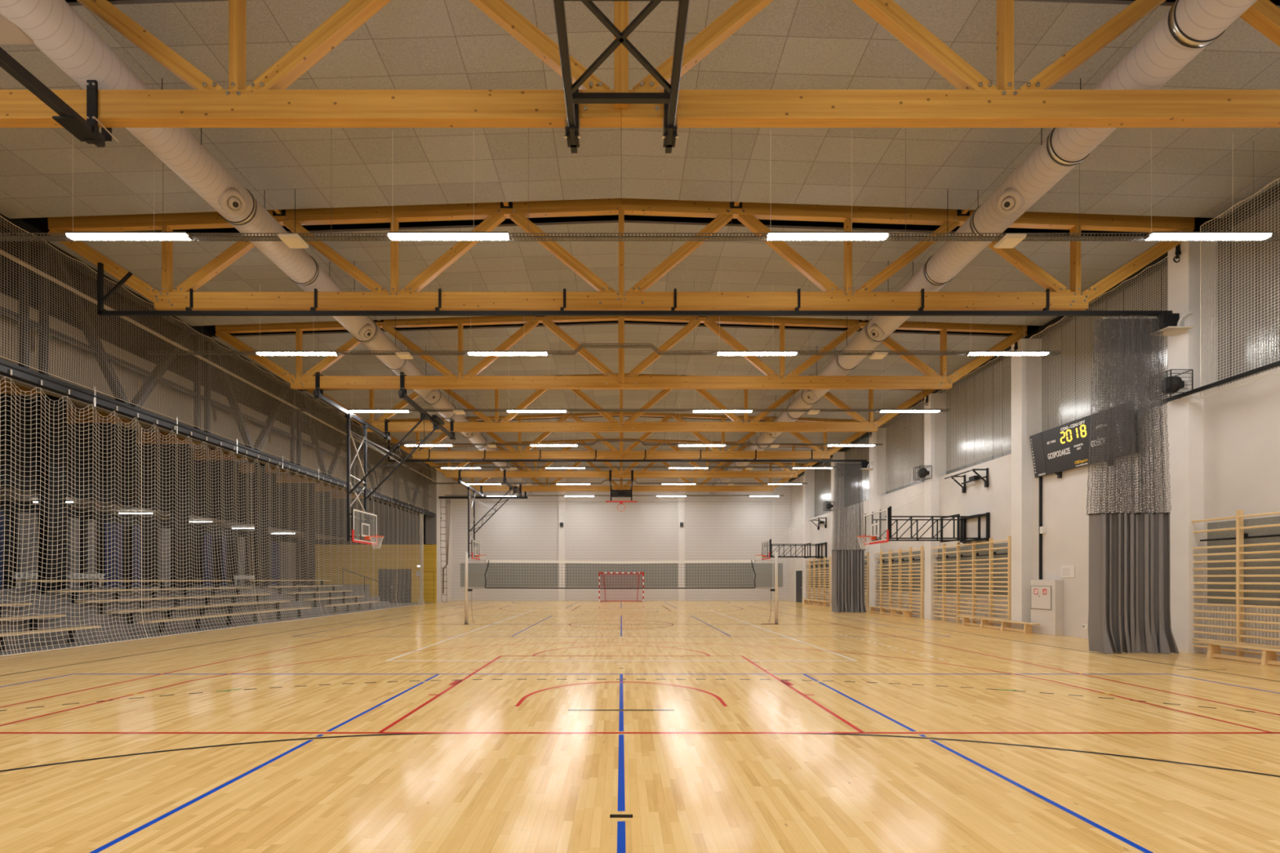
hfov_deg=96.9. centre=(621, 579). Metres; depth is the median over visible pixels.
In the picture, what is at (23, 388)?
joist
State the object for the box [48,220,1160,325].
ceiling
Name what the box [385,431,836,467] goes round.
cable tray
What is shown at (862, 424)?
roof truss
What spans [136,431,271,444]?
joist
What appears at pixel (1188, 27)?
air duct
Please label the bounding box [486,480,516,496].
lamp
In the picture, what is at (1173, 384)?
speaker
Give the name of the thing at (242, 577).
radiator
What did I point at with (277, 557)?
curtain
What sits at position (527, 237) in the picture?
cable tray
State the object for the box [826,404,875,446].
lamp
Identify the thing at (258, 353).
diffuser
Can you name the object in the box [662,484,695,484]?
diffuser
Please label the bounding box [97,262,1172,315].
rail
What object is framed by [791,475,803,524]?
window
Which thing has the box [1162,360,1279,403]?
rail
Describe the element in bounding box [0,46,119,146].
beam
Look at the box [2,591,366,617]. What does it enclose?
floor
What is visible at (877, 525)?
wall basket
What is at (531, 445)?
diffuser
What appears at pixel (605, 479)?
cable tray
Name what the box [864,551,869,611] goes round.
wall bars
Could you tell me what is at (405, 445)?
diffuser
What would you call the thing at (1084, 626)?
wall socket
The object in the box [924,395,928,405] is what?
pulley
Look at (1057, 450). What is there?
scoreboard
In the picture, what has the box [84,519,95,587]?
panel
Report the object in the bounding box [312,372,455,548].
basket
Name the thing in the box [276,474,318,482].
joist
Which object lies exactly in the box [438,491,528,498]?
beam
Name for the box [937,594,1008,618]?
air vent
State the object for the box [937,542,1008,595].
wall panel
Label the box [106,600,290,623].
bench
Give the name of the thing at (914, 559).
pipe
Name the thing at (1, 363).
rail
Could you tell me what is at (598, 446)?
ceiling
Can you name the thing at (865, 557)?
wall panel
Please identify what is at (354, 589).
stair step
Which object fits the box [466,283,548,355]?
lamp
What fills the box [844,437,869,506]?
window
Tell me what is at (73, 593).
bench
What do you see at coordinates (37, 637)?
floor
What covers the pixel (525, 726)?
floor
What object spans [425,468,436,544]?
pillar
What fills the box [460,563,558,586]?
wall panel
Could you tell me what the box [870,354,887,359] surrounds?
diffuser
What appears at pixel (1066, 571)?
sign
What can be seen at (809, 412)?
diffuser
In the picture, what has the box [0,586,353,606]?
floor
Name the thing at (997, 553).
pipe
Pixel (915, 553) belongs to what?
wall panel
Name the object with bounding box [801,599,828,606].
bench
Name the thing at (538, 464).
ceiling
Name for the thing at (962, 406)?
window
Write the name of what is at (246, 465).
joist
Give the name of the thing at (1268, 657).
bench
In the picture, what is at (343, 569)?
stair handrail
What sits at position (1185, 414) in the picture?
pillar
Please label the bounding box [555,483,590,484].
lamp
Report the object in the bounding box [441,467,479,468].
diffuser
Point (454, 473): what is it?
roof truss
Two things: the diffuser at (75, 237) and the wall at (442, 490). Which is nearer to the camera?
the diffuser at (75, 237)
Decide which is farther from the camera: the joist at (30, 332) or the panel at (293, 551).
the panel at (293, 551)
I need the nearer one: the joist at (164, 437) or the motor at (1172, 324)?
the motor at (1172, 324)
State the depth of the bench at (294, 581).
28.31 m
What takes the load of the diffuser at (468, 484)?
attached to the lamp at (467, 483)
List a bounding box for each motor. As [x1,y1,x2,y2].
[859,461,874,470]
[1150,311,1193,335]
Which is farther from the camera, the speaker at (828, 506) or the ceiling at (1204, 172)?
the speaker at (828, 506)
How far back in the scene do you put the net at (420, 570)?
16.59 m
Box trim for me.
[788,183,1279,482]
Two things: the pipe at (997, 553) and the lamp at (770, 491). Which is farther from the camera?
the lamp at (770, 491)
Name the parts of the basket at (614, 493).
hoist motor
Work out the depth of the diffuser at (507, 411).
19.58 m
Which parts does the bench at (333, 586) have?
leg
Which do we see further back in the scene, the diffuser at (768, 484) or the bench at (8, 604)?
the diffuser at (768, 484)
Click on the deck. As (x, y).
(41, 224)
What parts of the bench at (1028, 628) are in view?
leg, leg, seat, leg, leg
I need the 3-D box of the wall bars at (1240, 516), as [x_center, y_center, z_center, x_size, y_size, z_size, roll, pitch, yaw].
[12.172,0.093,9.750,0.256,2.920,4.545,0,0,0]
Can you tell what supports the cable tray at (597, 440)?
hanging from the ceiling at (481, 399)
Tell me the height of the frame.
0.720 m
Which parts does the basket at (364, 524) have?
board frame, brace leg, brace leg, hoist motor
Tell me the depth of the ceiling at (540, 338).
18.98 m
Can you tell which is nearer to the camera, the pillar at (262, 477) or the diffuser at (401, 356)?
the diffuser at (401, 356)
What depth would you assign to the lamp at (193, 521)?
25.97 m
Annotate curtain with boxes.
[0,511,4,588]
[37,394,66,590]
[133,525,141,586]
[204,533,212,585]
[222,535,226,585]
[271,541,279,584]
[831,462,866,612]
[1086,315,1179,653]
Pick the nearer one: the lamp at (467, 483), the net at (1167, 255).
the net at (1167, 255)
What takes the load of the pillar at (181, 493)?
on the floor at (5, 590)
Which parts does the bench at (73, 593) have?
leg, leg, leg, leg, leg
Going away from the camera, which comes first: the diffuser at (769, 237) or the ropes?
the diffuser at (769, 237)
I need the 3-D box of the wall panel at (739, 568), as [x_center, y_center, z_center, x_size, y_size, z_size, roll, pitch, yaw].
[8.330,-0.347,41.975,7.240,1.760,0.050,0,0,0]
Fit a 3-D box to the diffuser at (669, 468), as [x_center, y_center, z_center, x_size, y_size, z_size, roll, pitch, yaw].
[3.500,-5.832,29.600,2.020,0.030,0.150,0,0,0]
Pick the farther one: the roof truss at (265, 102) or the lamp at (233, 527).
the lamp at (233, 527)
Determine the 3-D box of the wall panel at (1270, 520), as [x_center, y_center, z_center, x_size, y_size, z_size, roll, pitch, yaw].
[12.283,-0.347,9.750,0.055,1.680,4.200,0,0,0]
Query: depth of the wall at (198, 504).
21.23 m
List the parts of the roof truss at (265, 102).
post, hanger post, post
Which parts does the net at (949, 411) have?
head cord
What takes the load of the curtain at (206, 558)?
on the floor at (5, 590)
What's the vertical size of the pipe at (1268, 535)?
0.036 m
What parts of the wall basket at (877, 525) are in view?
board frame, board post, hinge frame, wall frame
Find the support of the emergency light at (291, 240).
attached to the cable tray at (527, 237)
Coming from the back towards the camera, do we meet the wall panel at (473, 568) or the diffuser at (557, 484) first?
the wall panel at (473, 568)
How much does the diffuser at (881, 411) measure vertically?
0.030 m
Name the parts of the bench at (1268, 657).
leg, seat, leg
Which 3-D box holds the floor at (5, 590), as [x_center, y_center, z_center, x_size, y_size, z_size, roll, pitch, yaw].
[-19.150,0.928,23.150,4.300,1.250,30.300,0,0,0]
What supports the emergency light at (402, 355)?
attached to the cable tray at (582, 345)
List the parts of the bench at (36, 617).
leg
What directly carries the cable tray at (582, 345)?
hanging from the ceiling at (488, 266)
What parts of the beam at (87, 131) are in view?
foot plate, tie rod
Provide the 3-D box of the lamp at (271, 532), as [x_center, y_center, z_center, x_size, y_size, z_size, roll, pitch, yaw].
[-19.450,-2.697,32.600,1.340,0.100,0.070,0,0,0]
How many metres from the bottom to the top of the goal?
2.085 m
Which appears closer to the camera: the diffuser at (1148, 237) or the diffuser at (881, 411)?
the diffuser at (1148, 237)
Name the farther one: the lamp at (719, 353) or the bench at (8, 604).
the lamp at (719, 353)
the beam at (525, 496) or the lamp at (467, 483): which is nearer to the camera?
the lamp at (467, 483)
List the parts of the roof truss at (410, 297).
post, purlin plate, post, purlin plate, post, purlin plate, post, purlin plate, post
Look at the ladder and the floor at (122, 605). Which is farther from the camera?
the ladder
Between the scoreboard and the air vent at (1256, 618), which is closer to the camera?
the air vent at (1256, 618)
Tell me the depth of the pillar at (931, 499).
21.95 m
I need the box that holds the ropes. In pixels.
[442,498,450,594]
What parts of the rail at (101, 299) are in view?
post, rail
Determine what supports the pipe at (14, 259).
attached to the pillar at (430, 522)
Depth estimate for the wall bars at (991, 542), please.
19.44 m
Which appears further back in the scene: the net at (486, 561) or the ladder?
the ladder
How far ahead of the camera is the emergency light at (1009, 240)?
9.72 m
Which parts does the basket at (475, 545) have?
brace leg, brace leg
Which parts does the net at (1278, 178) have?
cord, foot cord, head cord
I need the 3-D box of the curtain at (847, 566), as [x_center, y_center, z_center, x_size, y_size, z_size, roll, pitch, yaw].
[10.887,-2.030,27.062,1.631,7.141,0.561,0,0,0]
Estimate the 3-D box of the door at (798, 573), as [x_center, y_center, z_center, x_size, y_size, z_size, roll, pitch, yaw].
[12.259,0.423,39.025,0.079,2.260,1.650,0,0,0]
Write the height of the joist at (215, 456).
0.420 m
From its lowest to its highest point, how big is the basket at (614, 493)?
2.281 m
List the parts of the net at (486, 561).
cord, cord, cord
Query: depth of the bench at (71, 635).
13.09 m
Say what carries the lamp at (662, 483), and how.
hanging from the cable tray at (605, 479)
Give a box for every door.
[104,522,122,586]
[378,568,411,603]
[795,568,803,603]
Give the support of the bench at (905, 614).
on the floor at (525, 726)
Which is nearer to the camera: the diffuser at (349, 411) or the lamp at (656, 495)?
the diffuser at (349, 411)
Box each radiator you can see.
[13,573,37,588]
[66,573,105,587]
[233,575,254,585]
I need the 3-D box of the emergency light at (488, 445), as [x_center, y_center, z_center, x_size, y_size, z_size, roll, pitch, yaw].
[-5.650,-5.840,24.740,0.340,0.065,0.340,0,0,0]
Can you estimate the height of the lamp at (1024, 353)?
1.835 m
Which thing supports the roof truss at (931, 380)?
attached to the pillar at (1021, 453)
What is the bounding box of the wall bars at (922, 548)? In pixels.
[874,546,924,618]
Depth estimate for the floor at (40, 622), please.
16.81 m
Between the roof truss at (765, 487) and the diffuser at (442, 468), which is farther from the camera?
the roof truss at (765, 487)
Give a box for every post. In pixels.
[463,552,485,624]
[754,552,779,624]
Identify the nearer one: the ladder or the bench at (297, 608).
the bench at (297, 608)
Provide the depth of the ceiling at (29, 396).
20.76 m
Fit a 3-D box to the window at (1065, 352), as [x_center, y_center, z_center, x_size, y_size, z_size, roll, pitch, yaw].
[12.590,-5.687,14.695,0.080,3.420,4.530,0,0,0]
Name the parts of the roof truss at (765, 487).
post, hanger post, post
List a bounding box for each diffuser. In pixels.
[66,234,191,239]
[256,352,337,355]
[349,410,408,412]
[388,234,509,239]
[395,354,412,359]
[404,444,452,446]
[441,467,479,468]
[453,411,465,414]
[467,352,546,355]
[467,484,500,484]
[506,410,565,412]
[530,444,577,446]
[546,467,584,468]
[556,484,590,484]
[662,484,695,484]
[669,467,707,468]
[678,444,725,446]
[693,410,751,412]
[717,352,796,355]
[766,234,888,239]
[768,484,801,484]
[793,467,831,468]
[807,411,819,414]
[827,444,875,446]
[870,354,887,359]
[880,410,939,412]
[967,352,1048,355]
[1146,234,1271,239]
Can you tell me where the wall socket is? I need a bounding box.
[1082,623,1088,629]
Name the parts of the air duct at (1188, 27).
suspension rod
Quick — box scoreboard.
[1029,400,1137,478]
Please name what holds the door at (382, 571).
in the wall at (429, 588)
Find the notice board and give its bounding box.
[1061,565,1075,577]
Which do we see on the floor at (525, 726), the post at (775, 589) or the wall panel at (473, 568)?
the post at (775, 589)
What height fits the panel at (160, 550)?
2.700 m
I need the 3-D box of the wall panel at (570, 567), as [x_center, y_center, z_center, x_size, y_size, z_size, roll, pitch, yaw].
[0.025,-0.347,41.975,8.330,1.760,0.050,0,0,0]
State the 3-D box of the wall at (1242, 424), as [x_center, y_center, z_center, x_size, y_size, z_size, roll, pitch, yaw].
[12.590,-1.212,19.700,0.580,5.530,44.600,0,0,0]
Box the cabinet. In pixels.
[1031,579,1063,635]
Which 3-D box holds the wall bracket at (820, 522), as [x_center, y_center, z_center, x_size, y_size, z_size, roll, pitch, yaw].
[10.647,-2.995,34.795,3.297,1.504,1.750,0,0,0]
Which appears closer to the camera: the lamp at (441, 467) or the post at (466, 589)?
the post at (466, 589)
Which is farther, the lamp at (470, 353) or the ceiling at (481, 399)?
the ceiling at (481, 399)
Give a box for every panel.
[16,511,37,588]
[66,517,79,587]
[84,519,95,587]
[158,527,170,586]
[238,536,244,585]
[280,541,296,584]
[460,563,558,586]
[565,563,677,586]
[684,563,782,586]
[810,560,829,588]
[864,555,866,589]
[879,551,920,591]
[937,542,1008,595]
[1207,515,1279,606]
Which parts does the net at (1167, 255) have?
head cord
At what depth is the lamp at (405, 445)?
24.54 m
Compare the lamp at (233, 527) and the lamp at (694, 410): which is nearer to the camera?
the lamp at (694, 410)
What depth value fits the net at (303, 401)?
15.92 m
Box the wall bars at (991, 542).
[932,536,1011,628]
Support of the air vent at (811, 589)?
in the wall at (1242, 424)
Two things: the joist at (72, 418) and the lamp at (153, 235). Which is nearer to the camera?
the lamp at (153, 235)
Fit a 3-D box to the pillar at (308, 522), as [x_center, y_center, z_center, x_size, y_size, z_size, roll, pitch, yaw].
[-17.300,-2.622,31.475,0.300,6.050,0.550,0,0,0]
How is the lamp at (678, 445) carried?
hanging from the cable tray at (597, 440)
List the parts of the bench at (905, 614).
leg, leg, seat, leg, leg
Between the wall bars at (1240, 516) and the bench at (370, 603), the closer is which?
the wall bars at (1240, 516)
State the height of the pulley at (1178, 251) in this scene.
0.534 m
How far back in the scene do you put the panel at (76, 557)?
21.86 m
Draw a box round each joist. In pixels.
[0,377,142,394]
[29,332,35,351]
[66,408,216,422]
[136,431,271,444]
[194,449,311,459]
[239,463,343,472]
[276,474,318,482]
[315,484,392,491]
[332,491,411,498]
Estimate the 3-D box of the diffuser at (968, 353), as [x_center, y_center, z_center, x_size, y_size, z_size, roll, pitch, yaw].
[9.980,-5.832,14.630,2.020,0.030,0.150,0,0,0]
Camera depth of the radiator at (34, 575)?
19.73 m
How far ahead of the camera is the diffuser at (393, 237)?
9.62 m
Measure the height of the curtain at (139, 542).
2.640 m
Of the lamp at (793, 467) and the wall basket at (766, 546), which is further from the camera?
the wall basket at (766, 546)
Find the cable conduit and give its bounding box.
[1039,476,1046,579]
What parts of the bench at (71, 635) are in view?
leg, leg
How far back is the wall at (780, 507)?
42.00 m
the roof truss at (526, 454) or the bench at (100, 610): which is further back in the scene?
the roof truss at (526, 454)
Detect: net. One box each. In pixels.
[0,215,436,513]
[0,369,424,656]
[475,501,772,600]
[484,560,755,589]
[876,400,924,494]
[934,349,1011,473]
[1026,255,1168,444]
[1200,177,1279,398]
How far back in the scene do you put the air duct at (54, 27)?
8.65 m
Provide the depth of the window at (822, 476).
35.45 m
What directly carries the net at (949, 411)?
attached to the pillar at (931, 499)
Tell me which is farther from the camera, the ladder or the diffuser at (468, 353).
the ladder
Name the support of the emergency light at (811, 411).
attached to the cable tray at (273, 410)
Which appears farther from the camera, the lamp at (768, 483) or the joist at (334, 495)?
the joist at (334, 495)
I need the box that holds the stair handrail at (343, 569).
[342,568,386,601]
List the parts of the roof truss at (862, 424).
post, post, post, post, post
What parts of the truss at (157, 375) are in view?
post, post, post, post, rail, post, post, post, post, post, post, post, post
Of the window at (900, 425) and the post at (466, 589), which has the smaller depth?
the post at (466, 589)
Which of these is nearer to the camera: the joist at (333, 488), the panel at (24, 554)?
the panel at (24, 554)
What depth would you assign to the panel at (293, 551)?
35.96 m
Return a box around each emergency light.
[278,233,308,248]
[395,351,413,359]
[453,409,465,414]
[487,444,496,447]
[769,444,779,447]
[807,409,820,414]
[869,351,888,359]
[994,233,1026,248]
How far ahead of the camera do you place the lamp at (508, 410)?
19.55 m
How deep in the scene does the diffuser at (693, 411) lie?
19.59 m
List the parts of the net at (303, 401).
foot cord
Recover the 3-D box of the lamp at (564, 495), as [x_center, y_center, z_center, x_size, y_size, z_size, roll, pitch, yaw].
[-2.930,-6.729,39.580,2.080,1.835,0.160,0,0,0]
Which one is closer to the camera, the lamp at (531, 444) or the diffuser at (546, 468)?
the lamp at (531, 444)
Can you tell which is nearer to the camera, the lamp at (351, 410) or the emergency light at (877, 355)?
the emergency light at (877, 355)
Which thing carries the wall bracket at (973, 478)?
attached to the wall at (1242, 424)
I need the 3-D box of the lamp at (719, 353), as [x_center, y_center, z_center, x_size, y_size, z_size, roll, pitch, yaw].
[3.500,-6.729,14.630,2.080,1.835,0.160,0,0,0]
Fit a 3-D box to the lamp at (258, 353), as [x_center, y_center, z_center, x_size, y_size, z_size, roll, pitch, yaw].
[-8.370,-6.729,14.630,2.080,1.835,0.160,0,0,0]
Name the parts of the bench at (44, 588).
leg, leg, leg, leg, leg, leg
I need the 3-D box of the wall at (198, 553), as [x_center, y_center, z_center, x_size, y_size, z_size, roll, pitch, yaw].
[-21.375,-0.622,23.250,0.250,4.350,30.500,0,0,0]
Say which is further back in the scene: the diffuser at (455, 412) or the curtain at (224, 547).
the curtain at (224, 547)
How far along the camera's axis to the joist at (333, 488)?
33.10 m
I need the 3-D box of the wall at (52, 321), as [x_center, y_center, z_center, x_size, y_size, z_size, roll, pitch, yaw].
[-13.490,-6.272,23.180,0.220,3.750,30.360,0,0,0]
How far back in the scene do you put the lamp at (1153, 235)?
9.60 m
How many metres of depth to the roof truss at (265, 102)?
7.11 m
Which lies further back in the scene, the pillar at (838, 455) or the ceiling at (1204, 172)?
the pillar at (838, 455)
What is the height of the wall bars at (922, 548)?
2.920 m
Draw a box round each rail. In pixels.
[0,362,441,519]
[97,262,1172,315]
[387,440,866,462]
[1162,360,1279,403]
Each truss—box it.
[0,0,1279,127]
[0,213,435,517]
[48,198,1195,310]
[215,315,1027,389]
[306,373,935,431]
[366,411,875,459]
[408,438,834,477]
[435,462,806,491]
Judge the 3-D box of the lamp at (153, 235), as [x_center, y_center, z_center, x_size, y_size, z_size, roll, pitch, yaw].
[-8.370,-6.729,9.640,2.080,1.835,0.160,0,0,0]
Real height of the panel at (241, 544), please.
2.700 m
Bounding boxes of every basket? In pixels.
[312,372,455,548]
[457,469,521,562]
[605,470,636,513]
[755,538,826,562]
[856,506,990,548]
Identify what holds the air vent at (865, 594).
in the wall at (1242, 424)
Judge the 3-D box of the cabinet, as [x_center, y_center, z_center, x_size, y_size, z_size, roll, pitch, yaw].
[12.162,0.778,16.225,0.274,1.550,0.950,0,0,0]
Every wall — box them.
[0,225,423,514]
[0,394,346,538]
[0,499,304,588]
[315,494,436,602]
[436,470,453,602]
[453,477,791,600]
[786,367,1279,661]
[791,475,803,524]
[936,217,1222,390]
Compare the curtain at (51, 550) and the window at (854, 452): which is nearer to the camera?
the curtain at (51, 550)
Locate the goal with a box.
[598,572,644,602]
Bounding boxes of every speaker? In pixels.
[822,501,834,511]
[913,465,932,480]
[1148,368,1193,399]
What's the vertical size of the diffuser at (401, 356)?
0.015 m
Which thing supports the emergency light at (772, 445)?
attached to the cable tray at (597, 440)
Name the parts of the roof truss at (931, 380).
post, post, hanger post, post, post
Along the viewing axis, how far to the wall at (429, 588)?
38.30 m
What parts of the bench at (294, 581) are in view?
leg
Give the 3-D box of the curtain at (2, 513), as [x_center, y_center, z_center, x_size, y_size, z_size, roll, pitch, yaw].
[-21.150,-1.027,19.100,0.080,2.640,0.600,0,0,0]
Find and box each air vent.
[810,588,829,602]
[864,591,866,606]
[882,591,920,612]
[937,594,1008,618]
[1202,605,1279,646]
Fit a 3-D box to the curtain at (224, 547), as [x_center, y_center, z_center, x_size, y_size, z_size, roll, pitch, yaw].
[-21.150,-1.027,30.200,0.080,2.640,0.400,0,0,0]
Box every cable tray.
[0,127,1279,241]
[144,277,1061,355]
[265,373,948,412]
[337,399,883,445]
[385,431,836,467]
[419,479,807,484]
[444,494,784,496]
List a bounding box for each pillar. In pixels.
[170,444,189,587]
[254,462,267,586]
[304,482,315,585]
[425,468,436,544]
[558,477,565,600]
[678,477,684,600]
[803,468,814,603]
[831,451,844,607]
[869,427,885,612]
[924,393,946,619]
[1011,338,1041,629]
[1168,240,1217,653]
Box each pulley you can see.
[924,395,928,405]
[1013,342,1017,351]
[1173,244,1181,262]
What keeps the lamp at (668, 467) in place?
hanging from the cable tray at (657, 466)
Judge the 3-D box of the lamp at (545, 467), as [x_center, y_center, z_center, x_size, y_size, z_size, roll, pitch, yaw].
[-2.930,-6.729,29.600,2.080,1.835,0.160,0,0,0]
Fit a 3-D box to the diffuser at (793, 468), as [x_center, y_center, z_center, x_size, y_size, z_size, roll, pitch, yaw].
[9.980,-5.832,29.600,2.020,0.030,0.150,0,0,0]
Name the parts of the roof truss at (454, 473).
post, post, post, post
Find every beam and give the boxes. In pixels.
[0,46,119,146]
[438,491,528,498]
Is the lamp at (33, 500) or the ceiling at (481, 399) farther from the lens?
the ceiling at (481, 399)
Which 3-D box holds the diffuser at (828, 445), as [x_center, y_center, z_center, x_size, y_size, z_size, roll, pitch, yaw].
[9.980,-5.832,24.610,2.020,0.030,0.150,0,0,0]
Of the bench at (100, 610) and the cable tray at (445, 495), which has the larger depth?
the cable tray at (445, 495)
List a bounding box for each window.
[814,462,831,517]
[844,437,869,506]
[885,405,924,493]
[946,355,1011,475]
[1041,265,1168,431]
[1217,200,1279,386]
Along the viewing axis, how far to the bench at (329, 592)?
27.75 m
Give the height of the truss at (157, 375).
3.420 m
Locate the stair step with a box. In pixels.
[353,588,362,591]
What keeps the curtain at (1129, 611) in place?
hanging from the rail at (101, 299)
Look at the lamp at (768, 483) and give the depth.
34.54 m
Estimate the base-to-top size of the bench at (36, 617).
0.395 m
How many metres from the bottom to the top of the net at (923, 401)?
3.159 m
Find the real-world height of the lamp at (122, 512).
0.100 m
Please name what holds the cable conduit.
attached to the wall at (1242, 424)
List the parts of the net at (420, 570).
seam cord, seam cord, seam cord, seam cord, seam cord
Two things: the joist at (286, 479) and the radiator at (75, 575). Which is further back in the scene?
the joist at (286, 479)
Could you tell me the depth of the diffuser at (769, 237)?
9.62 m
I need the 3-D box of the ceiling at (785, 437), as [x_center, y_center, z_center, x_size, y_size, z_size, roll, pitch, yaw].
[-0.075,-7.748,29.645,25.350,0.477,4.190,0,0,0]
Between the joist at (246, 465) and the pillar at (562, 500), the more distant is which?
the pillar at (562, 500)
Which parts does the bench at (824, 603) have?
seat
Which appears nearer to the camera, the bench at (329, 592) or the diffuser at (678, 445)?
the diffuser at (678, 445)
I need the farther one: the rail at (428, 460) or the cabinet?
the rail at (428, 460)
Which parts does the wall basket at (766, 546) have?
hinge frame, wall frame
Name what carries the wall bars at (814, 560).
attached to the wall at (1242, 424)
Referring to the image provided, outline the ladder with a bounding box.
[440,498,447,601]
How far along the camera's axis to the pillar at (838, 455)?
31.93 m
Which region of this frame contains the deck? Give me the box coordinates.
[20,0,1279,422]
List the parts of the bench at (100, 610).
leg, leg, leg, leg, leg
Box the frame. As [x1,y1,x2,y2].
[553,0,688,153]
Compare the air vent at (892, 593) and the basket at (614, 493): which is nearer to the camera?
the air vent at (892, 593)
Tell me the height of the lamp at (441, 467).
1.835 m
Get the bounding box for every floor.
[0,584,369,595]
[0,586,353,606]
[0,596,380,633]
[0,600,1279,852]
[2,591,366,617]
[4,601,389,649]
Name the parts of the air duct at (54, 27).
suspension rod, suspension rod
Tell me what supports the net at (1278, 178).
attached to the pillar
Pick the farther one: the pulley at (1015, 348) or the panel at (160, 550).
the panel at (160, 550)
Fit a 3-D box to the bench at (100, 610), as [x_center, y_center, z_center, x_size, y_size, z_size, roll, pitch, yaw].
[-15.050,0.785,19.900,0.360,0.395,8.200,0,0,0]
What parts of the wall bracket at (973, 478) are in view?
winch motor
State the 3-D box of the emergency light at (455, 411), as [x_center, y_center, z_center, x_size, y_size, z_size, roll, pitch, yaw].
[-5.650,-5.840,19.750,0.340,0.065,0.340,0,0,0]
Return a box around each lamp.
[32,499,73,502]
[65,134,192,239]
[119,511,153,513]
[189,520,212,522]
[231,526,254,528]
[255,284,337,355]
[271,532,295,533]
[348,408,409,412]
[386,130,511,239]
[404,444,453,446]
[440,466,480,468]
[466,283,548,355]
[466,483,501,484]
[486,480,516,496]
[506,359,566,412]
[529,404,577,446]
[545,466,585,468]
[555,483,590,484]
[564,495,594,496]
[656,495,686,497]
[661,483,695,484]
[668,466,708,468]
[677,444,725,446]
[692,408,752,412]
[715,283,797,355]
[749,491,779,496]
[764,129,889,239]
[767,483,802,484]
[791,466,832,468]
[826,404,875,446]
[879,408,940,412]
[966,285,1049,355]
[1143,131,1272,239]
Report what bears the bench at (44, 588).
on the floor at (65, 597)
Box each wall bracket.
[771,517,826,541]
[894,467,988,510]
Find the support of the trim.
attached to the wall at (1030, 329)
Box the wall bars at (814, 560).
[806,555,831,606]
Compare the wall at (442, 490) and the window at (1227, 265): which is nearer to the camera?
the window at (1227, 265)
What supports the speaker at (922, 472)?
attached to the pillar at (931, 499)
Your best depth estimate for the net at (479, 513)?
41.30 m
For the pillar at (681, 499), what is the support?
on the floor at (525, 726)
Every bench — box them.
[0,603,31,617]
[0,614,65,631]
[0,626,100,652]
[16,580,231,593]
[47,586,251,604]
[75,593,270,613]
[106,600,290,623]
[137,607,311,633]
[248,580,330,588]
[269,585,341,595]
[285,590,352,600]
[305,595,364,607]
[324,601,377,613]
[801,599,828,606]
[867,606,912,617]
[956,615,1039,633]
[1191,640,1279,665]
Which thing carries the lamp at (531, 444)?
hanging from the cable tray at (597, 440)
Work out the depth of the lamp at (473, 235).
9.60 m
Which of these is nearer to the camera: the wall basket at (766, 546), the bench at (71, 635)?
the bench at (71, 635)
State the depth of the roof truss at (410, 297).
12.10 m
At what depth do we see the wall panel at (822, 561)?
34.81 m
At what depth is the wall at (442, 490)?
40.05 m
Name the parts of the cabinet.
door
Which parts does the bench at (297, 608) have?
leg, leg, leg, leg, leg, leg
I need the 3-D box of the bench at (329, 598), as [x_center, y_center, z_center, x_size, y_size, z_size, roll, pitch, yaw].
[-14.200,1.075,28.350,0.360,0.395,5.300,0,0,0]
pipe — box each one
[0,248,434,481]
[879,559,920,562]
[936,553,1008,559]
[1200,534,1279,541]
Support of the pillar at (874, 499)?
on the floor at (525, 726)
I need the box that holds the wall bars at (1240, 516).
[1191,510,1279,657]
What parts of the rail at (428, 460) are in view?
post, rail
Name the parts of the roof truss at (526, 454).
post, post, hanger post, post, post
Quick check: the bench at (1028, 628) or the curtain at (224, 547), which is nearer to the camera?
the bench at (1028, 628)
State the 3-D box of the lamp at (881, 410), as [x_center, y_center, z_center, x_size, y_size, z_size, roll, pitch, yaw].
[9.980,-6.729,19.620,2.080,1.835,0.160,0,0,0]
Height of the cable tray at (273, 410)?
2.029 m
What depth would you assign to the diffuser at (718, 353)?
14.61 m
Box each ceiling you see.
[0,0,1279,218]
[0,313,422,496]
[0,486,346,539]
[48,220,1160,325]
[211,322,1026,384]
[302,389,936,420]
[360,415,857,444]
[400,441,830,463]
[429,462,803,478]
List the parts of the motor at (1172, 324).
guard plate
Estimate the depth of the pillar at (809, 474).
36.92 m
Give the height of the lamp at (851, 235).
1.835 m
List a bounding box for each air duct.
[0,0,533,494]
[709,0,1257,494]
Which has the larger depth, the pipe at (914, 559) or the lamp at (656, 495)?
the lamp at (656, 495)
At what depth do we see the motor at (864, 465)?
26.92 m
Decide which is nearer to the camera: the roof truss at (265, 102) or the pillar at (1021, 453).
the roof truss at (265, 102)
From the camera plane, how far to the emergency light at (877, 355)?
14.67 m
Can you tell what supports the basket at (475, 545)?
hanging from the roof truss at (765, 487)
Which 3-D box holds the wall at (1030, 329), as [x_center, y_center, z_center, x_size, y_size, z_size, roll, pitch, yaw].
[12.760,-6.162,19.700,0.240,4.370,44.600,0,0,0]
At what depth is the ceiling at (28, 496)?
22.48 m
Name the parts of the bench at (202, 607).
leg, leg, leg, leg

